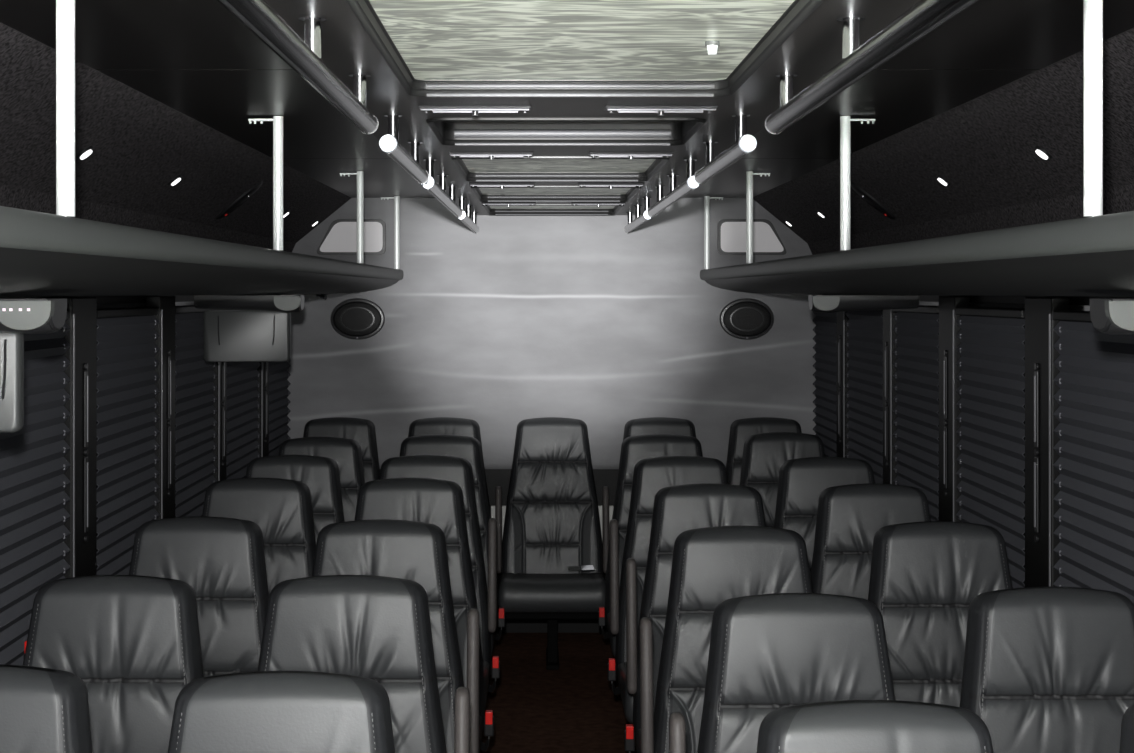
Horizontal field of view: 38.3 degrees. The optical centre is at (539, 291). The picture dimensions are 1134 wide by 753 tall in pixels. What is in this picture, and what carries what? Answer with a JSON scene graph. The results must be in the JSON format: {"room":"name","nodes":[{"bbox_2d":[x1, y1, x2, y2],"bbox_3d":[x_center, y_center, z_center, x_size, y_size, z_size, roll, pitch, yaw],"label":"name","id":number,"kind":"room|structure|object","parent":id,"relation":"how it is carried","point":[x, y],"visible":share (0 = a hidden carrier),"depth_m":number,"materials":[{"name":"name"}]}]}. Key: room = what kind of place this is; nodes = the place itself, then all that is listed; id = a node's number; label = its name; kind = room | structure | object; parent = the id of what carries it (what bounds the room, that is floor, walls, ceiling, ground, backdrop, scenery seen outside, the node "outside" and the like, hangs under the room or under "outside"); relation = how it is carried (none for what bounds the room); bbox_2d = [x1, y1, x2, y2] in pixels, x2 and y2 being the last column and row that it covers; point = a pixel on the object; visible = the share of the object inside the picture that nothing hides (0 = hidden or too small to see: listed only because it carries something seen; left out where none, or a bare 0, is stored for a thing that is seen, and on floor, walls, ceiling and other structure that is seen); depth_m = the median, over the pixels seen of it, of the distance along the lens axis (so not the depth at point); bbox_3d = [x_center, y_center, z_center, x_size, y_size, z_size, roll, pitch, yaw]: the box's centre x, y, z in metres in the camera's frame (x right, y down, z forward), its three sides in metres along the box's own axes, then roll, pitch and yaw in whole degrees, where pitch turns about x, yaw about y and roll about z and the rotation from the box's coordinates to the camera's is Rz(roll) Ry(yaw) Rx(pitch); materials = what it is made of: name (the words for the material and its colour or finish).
{"room":"vehicle interior","nodes":[
{"label":"vehicle interior","id":0,"kind":"room"},
{"bbox_2d":[0,294,280,303],"bbox_3d":[-1.140,0.512,2.770,0.050,1.935,8.740,0,0,0],"label":"wall","id":1,"kind":"structure","parent":0,"point":[178,298],"depth_m":4.33,"materials":[{"name":"black"}]},
{"bbox_2d":[54,297,96,577],"bbox_3d":[-1.088,0.431,3.835,0.052,0.838,0.210,0,0,0],"label":"trim","id":2,"kind":"structure","parent":1,"relation":"attached to","point":[81,337],"depth_m":3.81,"materials":[{"name":"black"}]},
{"bbox_2d":[97,303,146,567],"bbox_3d":[-1.111,0.435,4.270,0.006,0.810,0.650,0,0,0],"label":"window","id":3,"kind":"structure","parent":1,"relation":"in","point":[114,305],"depth_m":4.28,"materials":[{"name":"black glass"}]},
{"bbox_2d":[97,307,159,574],"bbox_3d":[-1.086,0.442,4.270,0.034,0.797,0.632,0,0,0],"label":"blind","id":4,"kind":"object","parent":3,"relation":"attached to","point":[127,349],"visible":0.79,"depth_m":4.23,"materials":[{"name":"grey fabric"}]},
{"bbox_2d":[145,296,174,519],"bbox_3d":[-1.088,0.431,4.695,0.052,0.838,0.190,0,0,0],"label":"trim","id":5,"kind":"structure","parent":1,"relation":"attached to","point":[165,342],"depth_m":4.66,"materials":[{"name":"black plastic"}]},
{"bbox_2d":[0,22,350,251],"bbox_3d":[-0.962,-0.258,2.708,0.303,0.325,8.616,0,0,0],"label":"wall panel","id":6,"kind":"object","parent":1,"relation":"attached to","point":[140,143],"depth_m":3.79,"materials":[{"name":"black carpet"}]},
{"bbox_2d":[175,301,196,505],"bbox_3d":[-1.111,0.435,5.105,0.006,0.810,0.620,0,0,0],"label":"window","id":7,"kind":"structure","parent":1,"relation":"in","point":[188,303],"depth_m":5.03,"materials":[{"name":"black glass"}]},
{"bbox_2d":[175,306,216,516],"bbox_3d":[-1.086,0.442,5.105,0.034,0.797,0.602,0,0,0],"label":"blind","id":8,"kind":"object","parent":7,"relation":"attached to","point":[195,410],"visible":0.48,"depth_m":5.05,"materials":[{"name":"grey fabric"}]},
{"bbox_2d":[0,0,402,296],"bbox_3d":[-0.848,-0.197,2.750,0.524,0.414,8.500,0,0,0],"label":"luggage rack","id":9,"kind":"object","parent":1,"relation":"attached to","point":[42,254],"visible":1,"depth_m":2.58,"materials":[{"name":"grey plastic"}]},
{"bbox_2d":[0,299,66,432],"bbox_3d":[-0.885,0.112,2.442,0.333,0.204,0.096,0,0,0],"label":"monitor","id":10,"kind":"object","parent":9,"relation":"attached to","point":[18,317],"visible":1,"depth_m":2.47,"materials":[{"name":"black plastic"}]},
{"bbox_2d":[0,247,398,296],"bbox_3d":[-0.858,-0.036,2.750,0.505,0.093,8.500,0,0,0],"label":"shelf","id":11,"kind":"object","parent":9,"relation":"attached to","point":[24,271],"depth_m":2.94,"materials":[{"name":"black plastic"}]},
{"bbox_2d":[194,295,303,361],"bbox_3d":[-0.879,0.112,4.943,0.321,0.204,0.094,0,0,0],"label":"monitor","id":12,"kind":"object","parent":9,"relation":"hanging from","point":[237,328],"visible":1,"depth_m":4.97,"materials":[{"name":"black plastic"}]},
{"bbox_2d":[213,362,225,480],"bbox_3d":[-1.088,0.431,5.495,0.052,0.838,0.150,0,0,0],"label":"trim","id":13,"kind":"structure","parent":1,"relation":"attached to","point":[219,393],"depth_m":5.46,"materials":[{"name":"black"}]},
{"bbox_2d":[216,181,262,218],"bbox_3d":[-0.950,-0.290,5.150,0.148,0.121,0.090,0,0,0],"label":"light","id":14,"kind":"object","parent":1,"relation":"attached to","point":[251,191],"visible":1,"depth_m":5.13,"materials":[{"name":"black plastic"}]},
{"bbox_2d":[257,362,268,456],"bbox_3d":[-1.088,0.431,6.350,0.052,0.838,0.180,0,0,0],"label":"trim","id":15,"kind":"structure","parent":1,"relation":"attached to","point":[263,369],"depth_m":6.31,"materials":[{"name":"black plastic"}]},
{"bbox_2d":[0,0,434,197],"bbox_3d":[-0.588,-0.415,4.062,0.475,0.020,6.016,0,0,0],"label":"ceiling","id":16,"kind":"structure","parent":0,"point":[109,34],"depth_m":3.08,"materials":[{"name":"black laminate"}]},
{"bbox_2d":[281,198,821,468],"bbox_3d":[0.050,0.179,7.047,2.330,1.169,0.066,0,0,0],"label":"wall","id":17,"kind":"structure","parent":0,"point":[511,321],"depth_m":7.02,"materials":[{"name":"grey paint"}]},
{"bbox_2d":[317,219,385,254],"bbox_3d":[-0.810,-0.236,7.006,0.294,0.154,0.024,0,0,0],"label":"quarter window","id":18,"kind":"structure","parent":17,"relation":"in","point":[340,238],"depth_m":6.99,"materials":[{"name":"grey glass"}]},
{"bbox_2d":[330,298,384,339],"bbox_3d":[-0.784,0.116,7.008,0.234,0.178,0.028,0,0,0],"label":"speaker","id":19,"kind":"object","parent":17,"relation":"attached to","point":[356,318],"visible":1,"depth_m":7.00},
{"bbox_2d":[335,303,379,334],"bbox_3d":[-0.784,0.116,7.002,0.196,0.140,0.009,0,0,0],"label":"grille","id":20,"kind":"object","parent":19,"relation":"attached to","point":[350,318],"depth_m":7.00,"materials":[{"name":"black plastic"}]},
{"bbox_2d":[485,469,618,632],"bbox_3d":[0.050,1.115,7.112,2.330,0.730,0.055,0,0,0],"label":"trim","id":21,"kind":"structure","parent":17,"relation":"attached to","point":[494,478],"depth_m":7.08,"materials":[{"name":"black"}]},
{"bbox_2d":[719,298,773,339],"bbox_3d":[0.889,0.116,7.008,0.234,0.178,0.028,0,0,0],"label":"speaker","id":22,"kind":"object","parent":17,"relation":"attached to","point":[745,318],"visible":1,"depth_m":7.00},
{"bbox_2d":[724,303,769,334],"bbox_3d":[0.889,0.116,7.002,0.196,0.140,0.009,0,0,0],"label":"grille","id":23,"kind":"object","parent":22,"relation":"attached to","point":[739,318],"depth_m":7.00,"materials":[{"name":"black plastic"}]},
{"bbox_2d":[717,219,785,254],"bbox_3d":[0.910,-0.236,7.006,0.294,0.154,0.024,0,0,0],"label":"quarter window","id":24,"kind":"structure","parent":17,"relation":"in","point":[731,233],"depth_m":6.99,"materials":[{"name":"grey glass"}]},
{"bbox_2d":[480,633,636,752],"bbox_3d":[0.050,1.505,2.770,2.330,0.050,8.740,0,0,0],"label":"floor","id":25,"kind":"structure","parent":0,"point":[572,708],"depth_m":5.92,"materials":[{"name":"brown carpet"}]},
{"bbox_2d":[0,664,92,752],"bbox_3d":[-0.778,0.999,1.971,0.422,0.960,0.675,0,0,0],"label":"seat","id":26,"kind":"object","parent":25,"relation":"on","point":[43,710],"visible":1,"depth_m":2.22,"materials":[{"name":"grey leather"}]},
{"bbox_2d":[23,575,203,752],"bbox_3d":[-0.778,0.999,2.691,0.422,0.960,0.675,0,0,0],"label":"seat","id":27,"kind":"object","parent":25,"relation":"on","point":[133,641],"visible":0.7,"depth_m":2.93,"materials":[{"name":"grey leather"}]},
{"bbox_2d":[129,516,268,676],"bbox_3d":[-0.788,0.999,3.471,0.422,0.960,0.675,0,0,0],"label":"seat","id":28,"kind":"object","parent":25,"relation":"on","point":[222,559],"visible":0.4,"depth_m":3.71,"materials":[{"name":"grey leather"}]},
{"bbox_2d":[202,478,315,593],"bbox_3d":[-0.788,0.999,4.261,0.422,0.960,0.675,0,0,0],"label":"seat","id":29,"kind":"object","parent":25,"relation":"on","point":[282,508],"visible":0.25,"depth_m":4.50,"materials":[{"name":"grey leather"}]},
{"bbox_2d":[168,671,394,752],"bbox_3d":[-0.337,0.999,1.931,0.452,0.960,0.675,0,0,0],"label":"seat","id":30,"kind":"object","parent":25,"relation":"on","point":[258,711],"visible":1,"depth_m":2.18,"materials":[{"name":"grey leather"}]},
{"bbox_2d":[245,455,344,542],"bbox_3d":[-0.788,0.999,4.901,0.422,0.960,0.675,0,0,0],"label":"seat","id":31,"kind":"object","parent":25,"relation":"on","point":[321,475],"visible":0.19,"depth_m":5.15,"materials":[{"name":"grey leather"}]},
{"bbox_2d":[279,437,364,521],"bbox_3d":[-0.788,0.999,5.551,0.422,0.960,0.675,0,0,0],"label":"seat","id":32,"kind":"object","parent":25,"relation":"on","point":[347,453],"visible":0.21,"depth_m":5.79,"materials":[{"name":"black leather"}]},
{"bbox_2d":[303,417,379,482],"bbox_3d":[-0.830,0.999,6.461,0.422,0.960,0.675,0,0,0],"label":"seat","id":33,"kind":"object","parent":25,"relation":"on","point":[362,431],"visible":0.15,"depth_m":6.71,"materials":[{"name":"black leather"}]},
{"bbox_2d":[258,575,469,752],"bbox_3d":[-0.337,0.999,2.691,0.452,0.960,0.675,0,0,0],"label":"seat","id":34,"kind":"object","parent":25,"relation":"on","point":[377,628],"visible":0.77,"depth_m":2.93,"materials":[{"name":"grey leather"}]},
{"bbox_2d":[312,519,478,752],"bbox_3d":[-0.347,0.999,3.421,0.452,0.960,0.675,0,0,0],"label":"seat","id":35,"kind":"object","parent":25,"relation":"on","point":[415,551],"visible":0.4,"depth_m":3.66,"materials":[{"name":"grey leather"}]},
{"bbox_2d":[354,478,493,752],"bbox_3d":[-0.347,0.999,4.261,0.452,0.960,0.675,0,0,0],"label":"seat","id":36,"kind":"object","parent":25,"relation":"on","point":[438,502],"visible":0.36,"depth_m":4.50,"materials":[{"name":"grey leather"}]},
{"bbox_2d":[379,455,499,712],"bbox_3d":[-0.347,0.999,4.901,0.452,0.960,0.675,0,0,0],"label":"seat","id":37,"kind":"object","parent":25,"relation":"on","point":[458,470],"visible":0.2,"depth_m":5.13,"materials":[{"name":"grey leather"}]},
{"bbox_2d":[483,660,489,712],"bbox_3d":[-0.362,1.152,4.819,0.414,0.132,0.512,0,0,0],"label":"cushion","id":38,"kind":"object","parent":37,"relation":"on","point":[486,663],"depth_m":4.82,"materials":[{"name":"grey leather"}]},
{"bbox_2d":[408,417,490,517],"bbox_3d":[-0.396,0.999,6.461,0.422,0.960,0.675,0,0,0],"label":"seat","id":39,"kind":"object","parent":25,"relation":"on","point":[437,425],"visible":0.15,"depth_m":6.71,"materials":[{"name":"black leather"}]},
{"bbox_2d":[399,434,504,655],"bbox_3d":[-0.347,0.999,5.651,0.452,0.960,0.675,0,0,0],"label":"seat","id":40,"kind":"object","parent":25,"relation":"on","point":[469,448],"visible":0.21,"depth_m":5.89,"materials":[{"name":"grey leather"}]},
{"bbox_2d":[495,417,608,669],"bbox_3d":[0.050,0.999,6.461,0.469,0.960,0.675,0,0,0],"label":"seat","id":41,"kind":"object","parent":25,"relation":"on","point":[552,520],"visible":0.99,"depth_m":6.64,"materials":[{"name":"grey leather"}]},
{"bbox_2d":[498,573,605,612],"bbox_3d":[0.050,1.152,6.379,0.414,0.132,0.512,0,0,0],"label":"cushion","id":42,"kind":"object","parent":41,"relation":"on","point":[518,592],"depth_m":6.13,"materials":[{"name":"grey leather"}]},
{"bbox_2d":[491,505,613,633],"bbox_3d":[0.053,1.202,7.063,0.530,0.555,0.020,0,0,0],"label":"board","id":43,"kind":"object","parent":25,"relation":"on","point":[611,507],"visible":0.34,"depth_m":7.05,"materials":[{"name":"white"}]},
{"bbox_2d":[598,434,702,656],"bbox_3d":[0.429,0.999,5.671,0.452,0.960,0.675,0,0,0],"label":"seat","id":44,"kind":"object","parent":25,"relation":"on","point":[634,449],"visible":0.23,"depth_m":5.91,"materials":[{"name":"grey leather"}]},
{"bbox_2d":[606,612,615,656],"bbox_3d":[0.444,1.152,5.589,0.414,0.132,0.512,0,0,0],"label":"cushion","id":45,"kind":"object","parent":44,"relation":"on","point":[609,635],"depth_m":5.48,"materials":[{"name":"grey leather"}]},
{"bbox_2d":[623,417,695,439],"bbox_3d":[0.496,0.999,6.461,0.422,0.960,0.675,0,0,0],"label":"seat","id":46,"kind":"object","parent":25,"relation":"on","point":[652,425],"visible":0.11,"depth_m":6.71,"materials":[{"name":"black leather"}]},
{"bbox_2d":[607,456,727,723],"bbox_3d":[0.429,0.999,4.871,0.452,0.960,0.675,0,0,0],"label":"seat","id":47,"kind":"object","parent":25,"relation":"on","point":[650,475],"visible":0.31,"depth_m":5.10,"materials":[{"name":"grey leather"}]},
{"bbox_2d":[617,662,632,723],"bbox_3d":[0.444,1.152,4.789,0.414,0.132,0.512,0,0,0],"label":"cushion","id":48,"kind":"object","parent":47,"relation":"on","point":[627,699],"depth_m":4.63,"materials":[{"name":"grey leather"}]},
{"bbox_2d":[624,483,765,752],"bbox_3d":[0.441,0.999,4.121,0.452,0.960,0.675,0,0,0],"label":"seat","id":49,"kind":"object","parent":25,"relation":"on","point":[677,509],"visible":0.34,"depth_m":4.36,"materials":[{"name":"grey leather"}]},
{"bbox_2d":[640,526,812,752],"bbox_3d":[0.429,0.999,3.321,0.452,0.960,0.675,0,0,0],"label":"seat","id":50,"kind":"object","parent":25,"relation":"on","point":[711,566],"visible":0.47,"depth_m":3.55,"materials":[{"name":"grey leather"}]},
{"bbox_2d":[726,417,801,484],"bbox_3d":[0.935,0.999,6.461,0.422,0.960,0.675,0,0,0],"label":"seat","id":51,"kind":"object","parent":25,"relation":"on","point":[740,429],"visible":0.11,"depth_m":6.71,"materials":[{"name":"black leather"}]},
{"bbox_2d":[669,593,894,752],"bbox_3d":[0.429,0.999,2.511,0.452,0.960,0.675,0,0,0],"label":"seat","id":52,"kind":"object","parent":25,"relation":"on","point":[768,653],"visible":0.73,"depth_m":2.75,"materials":[{"name":"grey leather"}]},
{"bbox_2d":[740,432,824,526],"bbox_3d":[0.902,0.999,5.741,0.422,0.960,0.675,0,0,0],"label":"seat","id":53,"kind":"object","parent":25,"relation":"on","point":[764,454],"visible":0.26,"depth_m":5.98,"materials":[{"name":"black leather"}]},
{"bbox_2d":[773,457,874,573],"bbox_3d":[0.902,0.999,4.841,0.422,0.960,0.675,0,0,0],"label":"seat","id":54,"kind":"object","parent":25,"relation":"on","point":[801,482],"visible":0.2,"depth_m":5.08,"materials":[{"name":"black leather"}]},
{"bbox_2d":[810,483,930,599],"bbox_3d":[0.902,0.999,4.121,0.422,0.960,0.675,0,0,0],"label":"seat","id":55,"kind":"object","parent":25,"relation":"on","point":[849,517],"visible":0.23,"depth_m":4.36,"materials":[{"name":"black leather"}]},
{"bbox_2d":[757,700,993,752],"bbox_3d":[0.409,0.999,1.771,0.452,0.960,0.675,0,0,0],"label":"seat","id":56,"kind":"object","parent":25,"relation":"on","point":[846,726],"visible":1,"depth_m":2.03,"materials":[{"name":"grey leather"}]},
{"bbox_2d":[868,521,1011,706],"bbox_3d":[0.902,0.999,3.391,0.422,0.960,0.675,0,0,0],"label":"seat","id":57,"kind":"object","parent":25,"relation":"on","point":[925,577],"visible":0.51,"depth_m":3.62,"materials":[{"name":"black leather"}]},
{"bbox_2d":[960,586,1133,752],"bbox_3d":[0.902,0.999,2.571,0.422,0.960,0.675,0,0,0],"label":"seat","id":58,"kind":"object","parent":25,"relation":"on","point":[1050,669],"visible":0.88,"depth_m":2.81,"materials":[{"name":"black leather"}]},
{"bbox_2d":[1119,704,1133,752],"bbox_3d":[0.902,0.999,1.811,0.422,0.960,0.675,0,0,0],"label":"seat","id":59,"kind":"object","parent":25,"relation":"on","point":[1127,725],"visible":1,"depth_m":2.10,"materials":[{"name":"black leather"}]},
{"bbox_2d":[265,0,919,214],"bbox_3d":[0.050,-0.334,2.708,0.800,0.008,8.616,0,0,0],"label":"ceiling","id":60,"kind":"structure","parent":0,"point":[815,47],"depth_m":2.80,"materials":[{"name":"black laminate"}]},
{"bbox_2d":[217,0,377,133],"bbox_3d":[-0.272,-0.289,1.390,0.034,0.082,2.392,0,0,0],"label":"grab rail","id":61,"kind":"object","parent":60,"relation":"attached to","point":[304,57],"visible":1,"depth_m":1.89,"materials":[{"name":"grey metal"}]},
{"bbox_2d":[379,113,428,183],"bbox_3d":[-0.272,-0.289,3.340,0.034,0.082,0.852,0,0,0],"label":"grab rail","id":62,"kind":"object","parent":60,"relation":"attached to","point":[389,143],"visible":1,"depth_m":3.07,"materials":[{"name":"grey metal"}]},
{"bbox_2d":[421,158,462,216],"bbox_3d":[-0.272,-0.289,4.685,0.034,0.082,1.482,0,0,0],"label":"grab rail","id":63,"kind":"object","parent":60,"relation":"attached to","point":[439,191],"visible":0.91,"depth_m":4.52,"materials":[{"name":"grey metal"}]},
{"bbox_2d":[457,197,479,232],"bbox_3d":[-0.272,-0.289,6.260,0.034,0.082,1.292,0,0,0],"label":"grab rail","id":64,"kind":"object","parent":60,"relation":"attached to","point":[465,218],"visible":0.91,"depth_m":6.18,"materials":[{"name":"grey metal"}]},
{"bbox_2d":[418,105,531,115],"bbox_3d":[-0.115,-0.322,2.900,0.200,0.016,0.044,0,0,0],"label":"ceiling strip","id":65,"kind":"object","parent":60,"relation":"attached to","point":[475,110],"visible":1,"depth_m":2.88,"materials":[{"name":"silver plastic"}]},
{"bbox_2d":[449,152,533,158],"bbox_3d":[-0.115,-0.322,3.860,0.200,0.016,0.044,0,0,0],"label":"ceiling strip","id":66,"kind":"object","parent":60,"relation":"attached to","point":[491,155],"visible":1,"depth_m":3.84,"materials":[{"name":"silver plastic"}]},
{"bbox_2d":[482,204,623,214],"bbox_3d":[0.050,-0.338,6.510,0.536,0.030,0.776,0,0,0],"label":"ceiling panel","id":67,"kind":"object","parent":60,"relation":"attached to","point":[537,209],"visible":0.7,"depth_m":6.87,"materials":[{"name":"black"}]},
{"bbox_2d":[470,186,640,201],"bbox_3d":[0.050,-0.338,5.475,0.536,0.030,0.806,0,0,0],"label":"ceiling panel","id":68,"kind":"object","parent":60,"relation":"attached to","point":[534,193],"visible":0.72,"depth_m":5.78,"materials":[{"name":"black"}]},
{"bbox_2d":[451,156,668,181],"bbox_3d":[0.050,-0.338,4.385,0.536,0.030,0.826,0,0,0],"label":"ceiling panel","id":69,"kind":"object","parent":60,"relation":"attached to","point":[532,168],"visible":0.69,"depth_m":4.61,"materials":[{"name":"black"}]},
{"bbox_2d":[427,118,704,145],"bbox_3d":[0.050,-0.351,3.355,0.536,0.054,0.526,0,0,0],"label":"ceiling panel","id":70,"kind":"object","parent":60,"relation":"attached to","point":[449,131],"visible":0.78,"depth_m":3.59,"materials":[{"name":"black"}]},
{"bbox_2d":[345,0,824,96],"bbox_3d":[0.050,-0.338,1.885,0.536,0.030,1.666,0,0,0],"label":"ceiling panel","id":71,"kind":"object","parent":60,"relation":"attached to","point":[434,48],"visible":1,"depth_m":2.26,"materials":[{"name":"grey"}]},
{"bbox_2d":[578,183,643,188],"bbox_3d":[0.215,-0.322,4.950,0.200,0.016,0.044,0,0,0],"label":"ceiling strip","id":72,"kind":"object","parent":60,"relation":"attached to","point":[610,185],"visible":1,"depth_m":4.93,"materials":[{"name":"silver plastic"}]},
{"bbox_2d":[588,152,673,158],"bbox_3d":[0.215,-0.322,3.860,0.200,0.016,0.044,0,0,0],"label":"ceiling strip","id":73,"kind":"object","parent":60,"relation":"attached to","point":[630,155],"visible":1,"depth_m":3.84,"materials":[{"name":"silver plastic"}]},
{"bbox_2d":[624,197,651,232],"bbox_3d":[0.372,-0.289,6.260,0.034,0.082,1.292,0,0,0],"label":"grab rail","id":74,"kind":"object","parent":60,"relation":"attached to","point":[640,218],"visible":0.93,"depth_m":6.18,"materials":[{"name":"grey metal"}]},
{"bbox_2d":[604,105,717,115],"bbox_3d":[0.215,-0.322,2.900,0.200,0.016,0.044,0,0,0],"label":"ceiling strip","id":75,"kind":"object","parent":60,"relation":"attached to","point":[660,109],"visible":1,"depth_m":2.88,"materials":[{"name":"silver plastic"}]},
{"bbox_2d":[647,158,699,216],"bbox_3d":[0.372,-0.289,4.685,0.034,0.082,1.482,0,0,0],"label":"grab rail","id":76,"kind":"object","parent":60,"relation":"attached to","point":[676,192],"visible":0.95,"depth_m":4.46,"materials":[{"name":"grey metal"}]},
{"bbox_2d":[694,113,756,183],"bbox_3d":[0.372,-0.289,3.340,0.034,0.082,0.852,0,0,0],"label":"grab rail","id":77,"kind":"object","parent":60,"relation":"attached to","point":[745,143],"visible":1,"depth_m":3.10,"materials":[{"name":"grey metal"}]},
{"bbox_2d":[765,0,977,133],"bbox_3d":[0.372,-0.289,1.390,0.034,0.082,2.392,0,0,0],"label":"grab rail","id":78,"kind":"object","parent":60,"relation":"attached to","point":[925,16],"visible":1,"depth_m":1.89,"materials":[{"name":"grey metal"}]},
{"bbox_2d":[682,0,1133,197],"bbox_3d":[0.688,-0.415,4.062,0.475,0.020,6.016,0,0,0],"label":"ceiling","id":79,"kind":"structure","parent":0,"point":[898,100],"depth_m":3.09,"materials":[{"name":"black laminate"}]},
{"bbox_2d":[822,294,1133,305],"bbox_3d":[1.240,0.512,2.770,0.050,1.935,8.740,0,0,0],"label":"wall","id":80,"kind":"structure","parent":0,"point":[1074,300],"depth_m":4.24,"materials":[{"name":"black plastic"}]},
{"bbox_2d":[836,311,848,457],"bbox_3d":[1.188,0.431,6.350,0.052,0.838,0.180,0,0,0],"label":"trim","id":81,"kind":"structure","parent":80,"relation":"attached to","point":[842,329],"depth_m":6.33,"materials":[{"name":"black plastic"}]},
{"bbox_2d":[851,182,895,218],"bbox_3d":[1.050,-0.290,5.150,0.148,0.121,0.090,0,0,0],"label":"light","id":82,"kind":"object","parent":80,"relation":"attached to","point":[867,197],"visible":0.93,"depth_m":5.13,"materials":[{"name":"black plastic"}]},
{"bbox_2d":[883,309,896,483],"bbox_3d":[1.188,0.431,5.495,0.052,0.838,0.150,0,0,0],"label":"trim","id":83,"kind":"structure","parent":80,"relation":"attached to","point":[889,323],"depth_m":5.46,"materials":[{"name":"black plastic"}]},
{"bbox_2d":[700,0,1133,296],"bbox_3d":[0.948,-0.197,2.750,0.524,0.414,8.500,0,0,0],"label":"luggage rack","id":84,"kind":"object","parent":80,"relation":"attached to","point":[1092,255],"visible":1,"depth_m":2.66,"materials":[{"name":"grey plastic"}]},
{"bbox_2d":[808,295,919,312],"bbox_3d":[0.979,0.036,4.943,0.321,0.052,0.094,0,0,0],"label":"monitor","id":85,"kind":"object","parent":84,"relation":"attached to","point":[817,303],"visible":1,"depth_m":4.90,"materials":[{"name":"black plastic"}]},
{"bbox_2d":[705,250,1133,296],"bbox_3d":[0.958,-0.036,2.750,0.505,0.093,8.500,0,0,0],"label":"shelf","id":86,"kind":"object","parent":84,"relation":"attached to","point":[1086,273],"depth_m":3.08,"materials":[{"name":"black plastic"}]},
{"bbox_2d":[1089,299,1133,334],"bbox_3d":[0.979,0.036,2.393,0.321,0.052,0.094,0,0,0],"label":"monitor","id":87,"kind":"object","parent":84,"relation":"attached to","point":[1108,316],"visible":1,"depth_m":2.36,"materials":[{"name":"black plastic"}]},
{"bbox_2d":[914,301,938,518],"bbox_3d":[1.211,0.435,5.105,0.006,0.810,0.620,0,0,0],"label":"window","id":88,"kind":"structure","parent":80,"relation":"in","point":[921,303],"depth_m":5.01,"materials":[{"name":"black glass"}]},
{"bbox_2d":[892,306,938,520],"bbox_3d":[1.182,0.442,5.105,0.030,0.797,0.602,0,0,0],"label":"blind","id":89,"kind":"object","parent":88,"relation":"attached to","point":[916,376],"visible":0.69,"depth_m":5.07,"materials":[{"name":"grey fabric"}]},
{"bbox_2d":[753,28,1133,254],"bbox_3d":[1.062,-0.258,2.708,0.303,0.325,8.616,0,0,0],"label":"wall panel","id":90,"kind":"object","parent":80,"relation":"attached to","point":[983,146],"depth_m":3.80,"materials":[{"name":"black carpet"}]},
{"bbox_2d":[939,296,969,521],"bbox_3d":[1.188,0.431,4.695,0.052,0.838,0.190,0,0,0],"label":"trim","id":91,"kind":"structure","parent":80,"relation":"attached to","point":[948,327],"depth_m":4.66,"materials":[{"name":"black plastic"}]},
{"bbox_2d":[969,303,1024,584],"bbox_3d":[1.211,0.435,4.270,0.006,0.810,0.650,0,0,0],"label":"window","id":92,"kind":"structure","parent":80,"relation":"in","point":[971,305],"depth_m":4.23,"materials":[{"name":"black glass"}]},
{"bbox_2d":[955,307,1024,587],"bbox_3d":[1.182,0.442,4.270,0.030,0.797,0.632,0,0,0],"label":"blind","id":93,"kind":"object","parent":92,"relation":"attached to","point":[991,446],"visible":0.7,"depth_m":4.23,"materials":[{"name":"grey fabric"}]},
{"bbox_2d":[1025,297,1069,586],"bbox_3d":[1.188,0.431,3.835,0.052,0.838,0.210,0,0,0],"label":"window pillar","id":94,"kind":"structure","parent":80,"relation":"attached to","point":[1040,336],"depth_m":3.81,"materials":[{"name":"black"}]},
{"bbox_2d":[1053,311,1133,603],"bbox_3d":[1.182,0.442,3.450,0.030,0.797,0.532,0,0,0],"label":"blind","id":95,"kind":"object","parent":80,"relation":"attached to","point":[1095,378],"visible":0.7,"depth_m":3.47,"materials":[{"name":"grey fabric"}]},
{"bbox_3d":[-1.111,0.435,3.450,0.006,0.810,0.550,0,0,0],"label":"window","id":96,"kind":"structure","parent":0,"visible":0},
{"bbox_2d":[0,311,70,665],"bbox_3d":[-1.086,0.442,3.450,0.034,0.797,0.532,0,0,0],"label":"blind","id":97,"kind":"object","parent":96,"relation":"attached to","point":[33,463],"visible":0.66,"depth_m":3.47,"materials":[{"name":"grey fabric"}]},
{"bbox_3d":[-1.111,0.435,5.915,0.006,0.810,0.680,0,0,0],"label":"window","id":98,"kind":"structure","parent":0,"visible":0},
{"bbox_2d":[226,362,260,479],"bbox_3d":[-1.086,0.442,5.915,0.034,0.797,0.662,0,0,0],"label":"blind","id":99,"kind":"object","parent":98,"relation":"attached to","point":[242,435],"visible":0.35,"depth_m":5.88,"materials":[{"name":"grey fabric"}]},
{"bbox_3d":[-1.111,0.435,6.725,0.006,0.810,0.560,0,0,0],"label":"window","id":100,"kind":"structure","parent":0,"visible":0},
{"bbox_2d":[269,362,289,455],"bbox_3d":[-1.086,0.442,6.725,0.034,0.797,0.542,0,0,0],"label":"blind","id":101,"kind":"object","parent":100,"relation":"attached to","point":[278,373],"visible":0.34,"depth_m":6.71,"materials":[{"name":"grey fabric"}]},
{"bbox_3d":[1.211,0.435,5.915,0.006,0.810,0.680,0,0,0],"label":"window","id":102,"kind":"structure","parent":0,"visible":0},
{"bbox_2d":[845,310,882,483],"bbox_3d":[1.182,0.442,5.915,0.030,0.797,0.662,0,0,0],"label":"blind","id":103,"kind":"object","parent":102,"relation":"attached to","point":[865,332],"visible":0.62,"depth_m":5.89,"materials":[{"name":"grey fabric"}]},
{"bbox_3d":[1.211,0.435,6.725,0.006,0.810,0.560,0,0,0],"label":"window","id":104,"kind":"structure","parent":0,"visible":0},
{"bbox_2d":[813,312,835,456],"bbox_3d":[1.182,0.442,6.725,0.030,0.797,0.542,0,0,0],"label":"blind","id":105,"kind":"object","parent":104,"relation":"attached to","point":[825,328],"visible":0.57,"depth_m":6.71,"materials":[{"name":"grey fabric"}]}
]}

